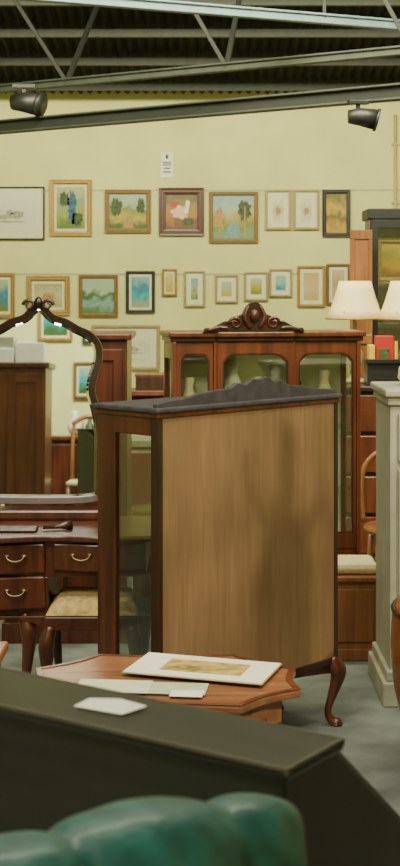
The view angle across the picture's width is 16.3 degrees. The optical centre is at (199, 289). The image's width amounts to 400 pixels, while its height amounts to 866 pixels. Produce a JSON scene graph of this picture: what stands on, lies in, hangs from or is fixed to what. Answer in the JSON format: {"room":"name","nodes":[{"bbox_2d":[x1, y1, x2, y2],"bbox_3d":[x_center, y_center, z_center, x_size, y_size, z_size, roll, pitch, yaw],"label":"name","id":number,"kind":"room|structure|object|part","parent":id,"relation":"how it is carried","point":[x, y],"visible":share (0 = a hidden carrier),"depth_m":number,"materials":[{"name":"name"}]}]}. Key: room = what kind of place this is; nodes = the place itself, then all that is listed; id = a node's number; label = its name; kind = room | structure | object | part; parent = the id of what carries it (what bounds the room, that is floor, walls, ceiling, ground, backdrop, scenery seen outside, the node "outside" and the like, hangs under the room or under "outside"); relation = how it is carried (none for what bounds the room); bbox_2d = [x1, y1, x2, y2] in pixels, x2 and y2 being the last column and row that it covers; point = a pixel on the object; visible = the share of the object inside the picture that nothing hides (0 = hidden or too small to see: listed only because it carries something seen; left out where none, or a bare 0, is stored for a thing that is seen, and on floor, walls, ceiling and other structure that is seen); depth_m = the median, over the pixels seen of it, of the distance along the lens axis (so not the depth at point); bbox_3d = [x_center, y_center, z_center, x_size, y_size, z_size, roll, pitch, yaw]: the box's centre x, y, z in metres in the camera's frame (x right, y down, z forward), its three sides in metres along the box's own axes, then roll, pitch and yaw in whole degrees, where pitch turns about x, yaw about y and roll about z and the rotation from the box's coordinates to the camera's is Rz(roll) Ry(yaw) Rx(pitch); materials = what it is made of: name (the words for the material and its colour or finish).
{"room":"second-hand shop","nodes":[
{"label":"second-hand shop","id":0,"kind":"room"},
{"bbox_2d":[0,91,399,387],"bbox_3d":[0.000,-0.100,12.075,9.000,3.300,0.150,0,0,0],"label":"wall","id":1,"kind":"structure","parent":0,"point":[314,148],"depth_m":12.00,"materials":[{"name":"beige paint"}]},
{"bbox_2d":[0,273,14,317],"bbox_3d":[-1.744,0.047,11.971,0.317,0.386,0.038,0,0,0],"label":"framed painting","id":2,"kind":"object","parent":1,"relation":"attached to","point":[7,280],"visible":0.89,"depth_m":11.97},
{"bbox_2d":[0,187,44,239],"bbox_3d":[-1.641,-0.656,11.971,0.626,0.454,0.038,0,0,0],"label":"framed painting","id":3,"kind":"object","parent":1,"relation":"attached to","point":[22,209],"visible":1,"depth_m":11.97},
{"bbox_2d":[26,276,69,314],"bbox_3d":[-1.299,0.047,11.971,0.369,0.334,0.038,0,0,0],"label":"framed painting","id":4,"kind":"object","parent":1,"relation":"attached to","point":[55,288],"visible":0.8,"depth_m":11.97,"materials":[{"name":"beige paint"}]},
{"bbox_2d":[50,180,91,235],"bbox_3d":[-1.106,-0.703,11.971,0.360,0.480,0.038,0,0,0],"label":"framed painting","id":5,"kind":"object","parent":1,"relation":"attached to","point":[70,200],"visible":1,"depth_m":11.97,"materials":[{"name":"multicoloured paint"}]},
{"bbox_2d":[79,275,117,316],"bbox_3d":[-0.870,0.051,11.971,0.334,0.360,0.038,0,0,0],"label":"framed painting","id":6,"kind":"object","parent":1,"relation":"attached to","point":[98,294],"visible":1,"depth_m":11.97},
{"bbox_2d":[92,325,159,369],"bbox_3d":[-0.634,0.493,11.971,0.583,0.386,0.038,0,0,0],"label":"framed painting","id":7,"kind":"object","parent":1,"relation":"attached to","point":[146,342],"visible":0.51,"depth_m":11.97},
{"bbox_2d":[105,190,150,232],"bbox_3d":[-0.617,-0.673,11.971,0.394,0.369,0.038,0,0,0],"label":"framed painting","id":8,"kind":"object","parent":1,"relation":"attached to","point":[126,211],"visible":1,"depth_m":11.97,"materials":[{"name":"multicoloured paper"}]},
{"bbox_2d":[126,271,154,312],"bbox_3d":[-0.510,0.017,11.971,0.249,0.360,0.038,0,0,0],"label":"framed painting","id":9,"kind":"object","parent":1,"relation":"attached to","point":[140,285],"visible":1,"depth_m":11.97},
{"bbox_2d":[161,152,172,177],"bbox_3d":[-0.283,-1.071,11.992,0.110,0.220,0.005,0,0,0],"label":"notice","id":10,"kind":"object","parent":1,"relation":"attached to","point":[166,157],"visible":1,"depth_m":11.99,"materials":[{"name":"white paper"}]},
{"bbox_2d":[162,269,176,295],"bbox_3d":[-0.261,-0.064,11.971,0.129,0.231,0.038,0,0,0],"label":"framed painting","id":11,"kind":"object","parent":1,"relation":"attached to","point":[169,276],"visible":1,"depth_m":11.97},
{"bbox_2d":[15,273,325,274],"bbox_3d":[-1.200,-0.137,11.996,6.400,0.014,0.008,0,0,0],"label":"rail","id":12,"kind":"object","parent":1,"relation":"attached to","point":[15,273],"visible":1,"depth_m":11.99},
{"bbox_2d":[159,188,203,235],"bbox_3d":[-0.159,-0.669,11.971,0.386,0.411,0.038,0,0,0],"label":"framed painting","id":13,"kind":"object","parent":1,"relation":"attached to","point":[181,210],"visible":1,"depth_m":11.97,"materials":[{"name":"pink paint"}]},
{"bbox_2d":[170,200,179,207],"bbox_3d":[-0.218,-0.736,11.974,0.100,0.066,0.004,0,0,0],"label":"flower","id":14,"kind":"object","parent":13,"relation":"on","point":[173,203],"depth_m":11.97,"materials":[{"name":"red paint"}]},
{"bbox_2d":[184,271,204,306],"bbox_3d":[-0.047,-0.009,11.971,0.180,0.309,0.038,0,0,0],"label":"framed painting","id":15,"kind":"object","parent":1,"relation":"attached to","point":[194,281],"visible":1,"depth_m":11.98,"materials":[{"name":"white paper"}]},
{"bbox_2d":[45,189,399,190],"bbox_3d":[-1.200,-0.857,11.996,6.400,0.014,0.008,0,0,0],"label":"rail","id":16,"kind":"object","parent":1,"relation":"attached to","point":[45,189],"visible":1,"depth_m":11.99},
{"bbox_2d":[215,275,237,302],"bbox_3d":[0.227,-0.009,11.971,0.197,0.240,0.038,0,0,0],"label":"framed painting","id":17,"kind":"object","parent":1,"relation":"attached to","point":[226,286],"visible":1,"depth_m":11.97},
{"bbox_2d":[209,192,257,242],"bbox_3d":[0.287,-0.621,11.971,0.420,0.437,0.038,0,0,0],"label":"framed painting","id":18,"kind":"object","parent":1,"relation":"attached to","point":[233,216],"visible":1,"depth_m":11.97,"materials":[{"name":"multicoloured paper"}]},
{"bbox_2d":[244,272,267,300],"bbox_3d":[0.480,-0.030,11.971,0.206,0.249,0.038,0,0,0],"label":"framed painting","id":19,"kind":"object","parent":1,"relation":"attached to","point":[255,283],"visible":1,"depth_m":11.97},
{"bbox_2d":[265,190,290,229],"bbox_3d":[0.669,-0.686,11.971,0.223,0.343,0.038,0,0,0],"label":"framed painting","id":20,"kind":"object","parent":1,"relation":"attached to","point":[277,202],"visible":1,"depth_m":11.97,"materials":[{"name":"white paper"}]},
{"bbox_2d":[269,269,291,296],"bbox_3d":[0.690,-0.060,11.971,0.197,0.240,0.038,0,0,0],"label":"framed painting","id":21,"kind":"object","parent":1,"relation":"attached to","point":[280,280],"visible":1,"depth_m":11.97},
{"bbox_2d":[293,190,318,229],"bbox_3d":[0.909,-0.686,11.971,0.223,0.343,0.038,0,0,0],"label":"framed painting","id":22,"kind":"object","parent":1,"relation":"attached to","point":[305,202],"visible":1,"depth_m":11.97,"materials":[{"name":"white paper"}]},
{"bbox_2d":[297,266,324,306],"bbox_3d":[0.951,-0.030,11.971,0.240,0.351,0.038,0,0,0],"label":"framed painting","id":23,"kind":"object","parent":1,"relation":"attached to","point":[310,279],"visible":1,"depth_m":11.97},
{"bbox_2d":[322,190,349,236],"bbox_3d":[1.166,-0.656,11.971,0.240,0.403,0.038,0,0,0],"label":"framed painting","id":24,"kind":"object","parent":1,"relation":"attached to","point":[335,203],"visible":0.98,"depth_m":11.97},
{"bbox_2d":[326,264,349,304],"bbox_3d":[1.183,-0.047,11.971,0.206,0.351,0.038,0,0,0],"label":"framed painting","id":25,"kind":"object","parent":1,"relation":"attached to","point":[335,273],"visible":0.68,"depth_m":11.97},
{"bbox_2d":[392,114,398,207],"bbox_3d":[1.671,-0.475,11.978,0.060,2.050,0.044,0,0,0],"label":"conduit","id":26,"kind":"object","parent":1,"relation":"attached to","point":[395,202],"visible":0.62,"depth_m":11.96,"materials":[{"name":"metal"}]},
{"bbox_2d":[0,6,399,93],"bbox_3d":[0.000,-2.240,4.020,9.200,1.176,16.240,0,0,0],"label":"ceiling","id":27,"kind":"structure","parent":0,"point":[41,17],"depth_m":10.93,"materials":[{"name":"black metal"}]},
{"bbox_2d":[0,83,390,90],"bbox_3d":[0.000,-1.694,11.700,9.000,0.060,0.040,0,0,0],"label":"trim","id":28,"kind":"structure","parent":27,"relation":"attached to","point":[107,86],"depth_m":11.68,"materials":[{"name":"metal"}]},
{"bbox_2d":[0,29,399,37],"bbox_3d":[0.000,-1.925,10.500,9.000,0.060,0.040,0,0,0],"label":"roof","id":29,"kind":"structure","parent":27,"relation":"attached to","point":[4,33],"depth_m":10.48,"materials":[{"name":"metal"}]},
{"bbox_2d":[0,58,399,65],"bbox_3d":[0.000,-1.810,11.100,9.000,0.060,0.040,0,0,0],"label":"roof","id":30,"kind":"structure","parent":27,"relation":"attached to","point":[3,61],"depth_m":11.08,"materials":[{"name":"metal"}]},
{"bbox_2d":[0,0,399,5],"bbox_3d":[0.000,-2.040,9.900,9.000,0.060,0.040,0,0,0],"label":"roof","id":31,"kind":"structure","parent":27,"relation":"attached to","point":[2,2],"depth_m":9.88,"materials":[{"name":"metal"}]},
{"bbox_2d":[0,0,399,134],"bbox_3d":[-0.095,-1.722,8.885,7.545,1.433,1.216,0,0,34],"label":"roof truss","id":32,"kind":"object","parent":27,"relation":"attached to","point":[381,93],"visible":0.91,"depth_m":8.31,"materials":[{"name":"metal"}]},
{"bbox_2d":[9,84,47,117],"bbox_3d":[-1.083,-1.190,8.802,0.231,0.220,0.165,0,0,12],"label":"track spotlight","id":33,"kind":"object","parent":32,"relation":"attached to","point":[36,104],"visible":1,"depth_m":8.78,"materials":[{"name":"black metal"}]},
{"bbox_2d":[347,100,380,130],"bbox_3d":[0.873,-0.924,7.422,0.176,0.168,0.126,0,0,-5],"label":"track spotlight","id":34,"kind":"object","parent":32,"relation":"attached to","point":[363,117],"visible":1,"depth_m":7.40,"materials":[{"name":"black metal"}]},
{"bbox_2d":[20,0,399,30],"bbox_3d":[-0.136,-2.058,7.612,5.632,1.094,2.331,0,0,0],"label":"girder","id":35,"kind":"object","parent":27,"relation":"attached to","point":[171,6],"depth_m":7.75,"materials":[{"name":"grey metal"}]},
{"bbox_2d":[0,547,399,815],"bbox_3d":[0.000,1.600,4.025,9.200,0.100,16.250,0,0,0],"label":"floor","id":36,"kind":"structure","parent":0,"point":[370,730],"depth_m":5.12,"materials":[{"name":"carpet"}]},
{"bbox_2d":[0,641,7,666],"bbox_3d":[-0.740,1.325,4.250,0.280,0.450,0.280,0,0,0],"label":"wooden side table","id":37,"kind":"object","parent":36,"relation":"on","point":[3,644],"visible":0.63,"depth_m":4.32,"materials":[{"name":"orange wood"}]},
{"bbox_2d":[2,330,135,642],"bbox_3d":[-0.590,0.870,6.355,0.580,1.360,0.470,0,0,0],"label":"wooden wardrobe","id":38,"kind":"object","parent":36,"relation":"on","point":[114,379],"visible":0.12,"depth_m":6.15,"materials":[{"name":"brown wood"}]},
{"bbox_3d":[-0.720,0.845,6.143,0.240,1.170,0.015,0,0,0],"label":"door","id":39,"kind":"part","parent":38,"relation":"part of","materials":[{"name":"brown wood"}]},
{"bbox_3d":[-0.460,0.845,6.143,0.240,1.170,0.015,0,0,0],"label":"door","id":40,"kind":"part","parent":38,"relation":"part of","materials":[{"name":"brown wood"}]},
{"bbox_3d":[-0.590,0.205,6.355,0.580,0.030,0.470,0,0,0],"label":"cornice","id":41,"kind":"part","parent":38,"relation":"part of","materials":[{"name":"brown wood"}]},
{"bbox_2d":[0,296,150,672],"bbox_3d":[-0.623,0.788,5.095,0.915,1.530,0.490,0,0,0],"label":"table","id":42,"kind":"object","parent":36,"relation":"on","point":[50,364],"visible":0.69,"depth_m":5.25,"materials":[{"name":"brown wood"}]},
{"bbox_3d":[-0.645,1.059,4.877,0.065,0.020,0.011,0,0,0],"label":"bail handle","id":43,"kind":"part","parent":42,"relation":"part of","materials":[{"name":"gold metal"}]},
{"bbox_3d":[-0.645,0.939,4.877,0.065,0.020,0.011,0,0,0],"label":"bail handle","id":44,"kind":"part","parent":42,"relation":"part of","materials":[{"name":"gold metal"}]},
{"bbox_2d":[0,526,38,531],"bbox_3d":[-0.650,0.854,5.000,0.140,0.012,0.080,0,0,0],"label":"tray","id":45,"kind":"object","parent":42,"relation":"on","point":[2,528],"depth_m":4.98,"materials":[{"name":"silver wood"}]},
{"bbox_3d":[-0.790,1.062,4.904,0.490,0.115,0.063,0,0,0],"label":"drawer","id":46,"kind":"part","parent":42,"relation":"part of","materials":[{"name":"brown wood"}]},
{"bbox_3d":[-0.790,0.943,4.904,0.490,0.105,0.063,0,0,0],"label":"drawer","id":47,"kind":"part","parent":42,"relation":"part of","materials":[{"name":"brown wood"}]},
{"bbox_3d":[-0.610,1.341,4.938,0.075,0.423,0.059,0,0,31],"label":"cabriole leg","id":48,"kind":"part","parent":42,"relation":"part of","materials":[{"name":"brown wood"}]},
{"bbox_2d":[0,305,102,519],"bbox_3d":[-0.608,0.453,5.270,0.586,0.819,0.100,0,0,0],"label":"mirror","id":49,"kind":"object","parent":42,"relation":"on","point":[50,364],"depth_m":5.26,"materials":[{"name":"mirror"}]},
{"bbox_3d":[-0.415,0.934,4.873,0.065,0.020,0.011,0,0,0],"label":"bail handle","id":50,"kind":"part","parent":42,"relation":"part of","materials":[{"name":"gold metal"}]},
{"bbox_3d":[-0.357,0.938,4.911,0.315,0.095,0.048,0,0,0],"label":"drawer","id":51,"kind":"part","parent":42,"relation":"part of","materials":[{"name":"brown wood"}]},
{"bbox_3d":[-0.203,1.273,4.942,0.072,0.557,0.072,0,0,0],"label":"cabriole leg","id":52,"kind":"part","parent":42,"relation":"part of","materials":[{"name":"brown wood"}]},
{"bbox_3d":[-0.203,1.273,5.298,0.072,0.557,0.072,0,0,0],"label":"cabriole leg","id":53,"kind":"part","parent":42,"relation":"part of","materials":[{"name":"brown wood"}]},
{"bbox_2d":[0,388,163,505],"bbox_3d":[-0.875,1.085,8.750,1.450,0.930,0.300,0,0,0],"label":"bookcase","id":54,"kind":"object","parent":36,"relation":"on","point":[136,394],"visible":0.02,"depth_m":8.60,"materials":[{"name":"red wood"}]},
{"bbox_3d":[-0.875,0.635,8.745,1.450,0.030,0.290,0,0,0],"label":"shelf","id":55,"kind":"part","parent":54,"relation":"part of","materials":[{"name":"red wood"}]},
{"bbox_2d":[135,373,163,389],"bbox_3d":[-0.300,0.570,8.750,0.210,0.100,0.150,0,0,0],"label":"wooden box","id":56,"kind":"object","parent":54,"relation":"on","point":[144,381],"visible":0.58,"depth_m":8.68,"materials":[{"name":"brown wood"}]},
{"bbox_3d":[-0.300,0.530,8.750,0.210,0.020,0.150,0,0,0],"label":"lid","id":57,"kind":"part","parent":56,"relation":"part of","materials":[{"name":"red wood"}]},
{"bbox_2d":[38,586,142,666],"bbox_3d":[-0.375,1.315,4.980,0.358,0.474,0.398,0,0,0],"label":"upholstered stool","id":58,"kind":"object","parent":36,"relation":"on","point":[75,608],"visible":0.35,"depth_m":4.81,"materials":[{"name":"beige fabric"}]},
{"bbox_3d":[-0.524,1.352,4.811,0.060,0.400,0.060,0,0,0],"label":"leg","id":59,"kind":"part","parent":58,"relation":"part of","materials":[{"name":"brown wood"}]},
{"bbox_3d":[-0.524,1.352,5.149,0.060,0.400,0.060,0,0,0],"label":"leg","id":60,"kind":"part","parent":58,"relation":"part of","materials":[{"name":"brown wood"}]},
{"bbox_3d":[-0.375,1.145,4.980,0.320,0.050,0.360,0,0,0],"label":"seat frame","id":61,"kind":"part","parent":58,"relation":"part of","materials":[{"name":"beige fabric"}]},
{"bbox_3d":[-0.226,1.352,4.811,0.060,0.400,0.060,0,0,0],"label":"leg","id":62,"kind":"part","parent":58,"relation":"part of","materials":[{"name":"brown wood"}]},
{"bbox_2d":[132,434,150,546],"bbox_3d":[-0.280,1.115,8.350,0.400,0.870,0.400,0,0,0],"label":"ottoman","id":63,"kind":"object","parent":36,"relation":"on","point":[141,444],"visible":0.02,"depth_m":8.15,"materials":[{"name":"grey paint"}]},
{"bbox_2d":[0,793,306,865],"bbox_3d":[-0.309,1.011,1.346,0.780,1.079,0.558,0,0,-41],"label":"tufted armchair","id":64,"kind":"object","parent":36,"relation":"on","point":[233,829],"visible":1,"depth_m":1.28,"materials":[{"name":"teal leather"}]},
{"bbox_2d":[35,654,300,723],"bbox_3d":[-0.096,1.301,3.780,0.723,0.508,0.500,0,0,0],"label":"coffee table","id":65,"kind":"object","parent":36,"relation":"on","point":[258,702],"visible":0.34,"depth_m":3.71,"materials":[{"name":"brown wood"}]},
{"bbox_2d":[78,679,208,696],"bbox_3d":[-0.154,1.044,3.671,0.345,0.003,0.135,0,0,6],"label":"paper sheets","id":66,"kind":"object","parent":65,"relation":"on","point":[175,689],"visible":0.86,"depth_m":3.68,"materials":[{"name":"white paper"}]},
{"bbox_2d":[122,652,281,685],"bbox_3d":[0.008,1.038,3.846,0.395,0.006,0.216,0,0,18],"label":"print","id":67,"kind":"object","parent":65,"relation":"on","point":[150,664],"visible":1,"depth_m":3.83,"materials":[{"name":"white paper"}]},
{"bbox_2d":[0,667,399,865],"bbox_3d":[-0.185,1.052,2.100,1.016,0.996,0.467,0,0,34],"label":"desk","id":68,"kind":"object","parent":36,"relation":"on","point":[60,760],"visible":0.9,"depth_m":1.78,"materials":[{"name":"black wood"}]},
{"bbox_2d":[74,698,146,714],"bbox_3d":[-0.117,0.552,1.863,0.086,0.002,0.056,0,0,29],"label":"paper","id":69,"kind":"object","parent":68,"relation":"on","point":[116,706],"visible":1,"depth_m":1.86,"materials":[{"name":"white paper"}]},
{"bbox_3d":[0.214,1.030,1.812,0.015,0.920,0.428,0,0,35],"label":"panel","id":70,"kind":"part","parent":68,"relation":"part of","materials":[{"name":"black wood"}]},
{"bbox_2d":[92,377,345,726],"bbox_3d":[0.078,0.926,4.766,0.341,1.266,0.951,0,0,44],"label":"display cabinet","id":71,"kind":"object","parent":36,"relation":"on","point":[244,477],"visible":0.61,"depth_m":4.61,"materials":[{"name":"brown wood"}]},
{"bbox_3d":[-0.207,0.422,4.438,0.170,0.070,0.022,0,0,44],"label":"rail","id":72,"kind":"part","parent":71,"relation":"part of","materials":[{"name":"brown wood"}]},
{"bbox_3d":[-0.135,0.856,4.367,0.034,0.938,0.022,0,0,44],"label":"corner post","id":73,"kind":"part","parent":71,"relation":"part of","materials":[{"name":"brown wood"}]},
{"bbox_3d":[0.079,0.393,4.765,0.294,0.016,0.902,0,0,44],"label":"moulding","id":74,"kind":"part","parent":71,"relation":"part of","materials":[{"name":"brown wood"}]},
{"bbox_3d":[0.174,0.854,4.673,0.012,0.923,0.848,0,0,44],"label":"board panel","id":75,"kind":"part","parent":71,"relation":"part of","materials":[{"name":"brown wood"}]},
{"bbox_3d":[0.481,1.428,4.985,0.079,0.262,0.063,0,0,-12],"label":"cabriole leg","id":76,"kind":"part","parent":71,"relation":"part of","materials":[{"name":"brown wood"}]},
{"bbox_3d":[0.473,0.856,4.988,0.034,0.938,0.020,0,0,44],"label":"corner post","id":77,"kind":"part","parent":71,"relation":"part of","materials":[{"name":"brown wood"}]},
{"bbox_2d":[160,301,365,554],"bbox_3d":[0.283,0.805,6.377,0.924,1.509,0.354,0,0,-10],"label":"china cabinet","id":78,"kind":"object","parent":36,"relation":"on","point":[251,344],"visible":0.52,"depth_m":6.33,"materials":[{"name":"red wood"}]},
{"bbox_3d":[-0.133,0.275,6.325,0.025,0.070,0.190,0,0,-10],"label":"rail","id":79,"kind":"part","parent":78,"relation":"part of","materials":[{"name":"yellow wood"}]},
{"bbox_3d":[-0.027,0.700,6.226,0.170,0.940,0.026,0,0,-10],"label":"door frame","id":80,"kind":"part","parent":78,"relation":"part of","materials":[{"name":"red wood"}]},
{"bbox_3d":[0.242,0.700,6.248,0.341,0.940,0.026,0,0,-10],"label":"door frame","id":81,"kind":"part","parent":78,"relation":"part of","materials":[{"name":"red wood"}]},
{"bbox_3d":[0.259,0.705,6.515,0.823,0.970,0.012,0,0,-10],"label":"panel","id":82,"kind":"part","parent":78,"relation":"part of","materials":[{"name":"brown wood"}]},
{"bbox_3d":[0.284,0.198,6.371,0.903,0.025,0.305,0,0,-10],"label":"cornice","id":83,"kind":"part","parent":78,"relation":"part of","materials":[{"name":"red wood"}]},
{"bbox_3d":[0.564,0.700,6.330,0.296,0.940,0.026,0,0,-10],"label":"door frame","id":84,"kind":"part","parent":78,"relation":"part of","materials":[{"name":"red wood"}]},
{"bbox_2d":[338,555,375,660],"bbox_3d":[0.599,1.350,5.987,0.333,0.400,0.295,0,0,0],"label":"bench","id":85,"kind":"object","parent":36,"relation":"on","point":[356,573],"visible":0.37,"depth_m":5.84,"materials":[{"name":"orange wood"}]},
{"bbox_3d":[0.599,1.360,5.847,0.257,0.220,0.006,0,0,0],"label":"panel","id":86,"kind":"part","parent":85,"relation":"part of","materials":[{"name":"orange wood"}]},
{"bbox_3d":[0.599,1.209,5.987,0.333,0.022,0.295,0,0,0],"label":"lid","id":87,"kind":"part","parent":85,"relation":"part of","materials":[{"name":"orange wood"}]},
{"bbox_2d":[338,555,375,573],"bbox_3d":[0.630,1.174,5.990,0.240,0.048,0.220,0,0,0],"label":"seat cushion","id":88,"kind":"object","parent":85,"relation":"on","point":[347,564],"depth_m":5.89,"materials":[{"name":"beige fabric"}]},
{"bbox_2d":[346,383,375,560],"bbox_3d":[1.100,1.035,7.835,1.540,1.030,0.550,0,0,0],"label":"dresser","id":89,"kind":"object","parent":36,"relation":"on","point":[368,401],"visible":0.02,"depth_m":7.58,"materials":[{"name":"brown wood"}]},
{"bbox_3d":[0.605,0.670,7.592,0.470,0.200,0.016,0,0,0],"label":"drawer","id":90,"kind":"part","parent":89,"relation":"part of","materials":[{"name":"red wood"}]},
{"bbox_3d":[0.605,0.890,7.592,0.470,0.200,0.016,0,0,0],"label":"drawer","id":91,"kind":"part","parent":89,"relation":"part of","materials":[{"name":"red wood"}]},
{"bbox_3d":[0.605,1.110,7.592,0.470,0.200,0.016,0,0,0],"label":"drawer","id":92,"kind":"part","parent":89,"relation":"part of","materials":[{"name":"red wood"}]},
{"bbox_3d":[0.605,1.330,7.592,0.470,0.200,0.016,0,0,0],"label":"drawer","id":93,"kind":"part","parent":89,"relation":"part of","materials":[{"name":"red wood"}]},
{"bbox_2d":[325,281,380,382],"bbox_3d":[0.869,0.235,7.850,0.342,0.570,0.342,0,0,0],"label":"table lamp","id":94,"kind":"object","parent":89,"relation":"on","point":[353,300],"visible":0.71,"depth_m":7.75,"materials":[{"name":"fabric"}]},
{"bbox_3d":[0.869,0.160,7.850,0.342,0.010,0.342,0,0,0],"label":"shade trim","id":95,"kind":"part","parent":94,"relation":"part of","materials":[{"name":"beige fabric"}]},
{"bbox_3d":[0.869,0.056,7.850,0.330,0.211,0.330,0,0,0],"label":"lamp shade","id":96,"kind":"part","parent":94,"relation":"part of","materials":[{"name":"white fabric"}]},
{"bbox_3d":[1.095,1.330,7.592,0.470,0.200,0.016,0,0,0],"label":"drawer","id":97,"kind":"part","parent":89,"relation":"part of","materials":[{"name":"red wood"}]},
{"bbox_3d":[1.095,0.670,7.592,0.470,0.200,0.016,0,0,0],"label":"drawer","id":98,"kind":"part","parent":89,"relation":"part of","materials":[{"name":"red wood"}]},
{"bbox_3d":[1.095,0.890,7.592,0.470,0.200,0.016,0,0,0],"label":"drawer","id":99,"kind":"part","parent":89,"relation":"part of","materials":[{"name":"red wood"}]},
{"bbox_3d":[1.095,1.110,7.592,0.470,0.200,0.016,0,0,0],"label":"drawer","id":100,"kind":"part","parent":89,"relation":"part of","materials":[{"name":"red wood"}]},
{"bbox_2d":[364,335,399,385],"bbox_3d":[1.000,0.385,7.683,0.200,0.270,0.175,0,0,0],"label":"storage box","id":101,"kind":"object","parent":89,"relation":"on","point":[382,363],"visible":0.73,"depth_m":7.62,"materials":[{"name":"black plastic"}]},
{"bbox_2d":[377,281,399,358],"bbox_3d":[1.146,0.235,7.750,0.342,0.570,0.342,0,0,0],"label":"table lamp","id":102,"kind":"object","parent":89,"relation":"on","point":[390,310],"visible":0.87,"depth_m":7.67,"materials":[{"name":"fabric"}]},
{"bbox_3d":[1.146,0.160,7.750,0.342,0.010,0.342,0,0,0],"label":"shade trim","id":103,"kind":"part","parent":102,"relation":"part of","materials":[{"name":"beige fabric"}]},
{"bbox_3d":[1.146,0.056,7.750,0.330,0.211,0.330,0,0,0],"label":"lamp shade","id":104,"kind":"part","parent":102,"relation":"part of","materials":[{"name":"white fabric"}]},
{"bbox_2d":[350,230,371,377],"bbox_3d":[1.048,0.580,9.100,0.165,1.940,0.200,0,0,0],"label":"screen panel","id":105,"kind":"object","parent":36,"relation":"on","point":[360,240],"visible":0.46,"depth_m":9.10,"materials":[{"name":"orange wood"}]},
{"bbox_3d":[1.048,-0.360,9.105,0.145,0.060,0.034,0,0,0],"label":"rail","id":106,"kind":"part","parent":105,"relation":"part of","materials":[{"name":"orange wood"}]},
{"bbox_3d":[1.050,0.580,9.106,0.110,1.860,0.012,0,0,0],"label":"panel","id":107,"kind":"part","parent":105,"relation":"part of","materials":[{"name":"orange wood"}]},
{"bbox_3d":[1.048,0.320,9.105,0.145,0.060,0.034,0,0,0],"label":"rail","id":108,"kind":"part","parent":105,"relation":"part of","materials":[{"name":"orange wood"}]},
{"bbox_2d":[361,451,375,562],"bbox_3d":[1.000,1.163,6.790,0.430,0.776,0.470,0,0,0],"label":"bentwood chair","id":109,"kind":"object","parent":36,"relation":"on","point":[369,527],"visible":0.23,"depth_m":6.94,"materials":[{"name":"orange wood"}]},
{"bbox_3d":[1.000,1.155,6.770,0.430,0.030,0.430,0,0,0],"label":"seat","id":110,"kind":"part","parent":109,"relation":"part of","materials":[{"name":"orange wood"}]},
{"bbox_3d":[0.841,1.355,6.930,0.050,0.392,0.032,0,0,0],"label":"leg","id":111,"kind":"part","parent":109,"relation":"part of","materials":[{"name":"orange wood"}]},
{"bbox_2d":[362,208,399,352],"bbox_3d":[1.630,0.505,9.440,1.040,2.090,0.340,0,0,0],"label":"bookcase","id":112,"kind":"object","parent":36,"relation":"on","point":[384,223],"visible":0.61,"depth_m":9.39,"materials":[{"name":"black wood"}]},
{"bbox_3d":[1.630,-0.505,9.440,1.040,0.070,0.340,0,0,0],"label":"cornice","id":113,"kind":"part","parent":112,"relation":"part of","materials":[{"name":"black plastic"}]},
{"bbox_3d":[1.630,-0.025,9.445,0.920,0.030,0.270,0,0,0],"label":"shelf","id":114,"kind":"part","parent":112,"relation":"part of","materials":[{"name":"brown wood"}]},
{"bbox_3d":[1.380,0.490,9.289,0.490,1.920,0.022,0,0,0],"label":"door frame","id":115,"kind":"part","parent":112,"relation":"part of","materials":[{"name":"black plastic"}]},
{"bbox_3d":[1.630,0.235,9.445,0.920,0.030,0.270,0,0,0],"label":"shelf","id":116,"kind":"part","parent":112,"relation":"part of","materials":[{"name":"brown wood"}]},
{"bbox_3d":[1.365,-0.198,9.405,0.370,0.305,0.029,0,0,0],"label":"frame","id":117,"kind":"part","parent":112,"relation":"part of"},
{"bbox_2d":[368,381,399,706],"bbox_3d":[1.110,0.960,5.429,0.860,1.180,0.481,0,0,0],"label":"base cabinet","id":118,"kind":"object","parent":36,"relation":"on","point":[387,393],"visible":0.94,"depth_m":5.33,"materials":[{"name":"grey paint"}]},
{"bbox_3d":[0.920,0.550,5.221,0.360,0.180,0.018,0,0,0],"label":"drawer","id":119,"kind":"part","parent":118,"relation":"part of","materials":[{"name":"grey paint"}]},
{"bbox_3d":[0.920,1.030,5.221,0.360,0.720,0.018,0,0,0],"label":"door frame","id":120,"kind":"part","parent":118,"relation":"part of","materials":[{"name":"grey paint"}]},
{"bbox_2d":[390,595,399,710],"bbox_3d":[0.943,1.271,4.513,0.649,0.562,0.719,0,0,23],"label":"tub chair","id":121,"kind":"object","parent":36,"relation":"on","point":[395,606],"visible":1,"depth_m":4.46,"materials":[{"name":"brown leather"}]}
]}

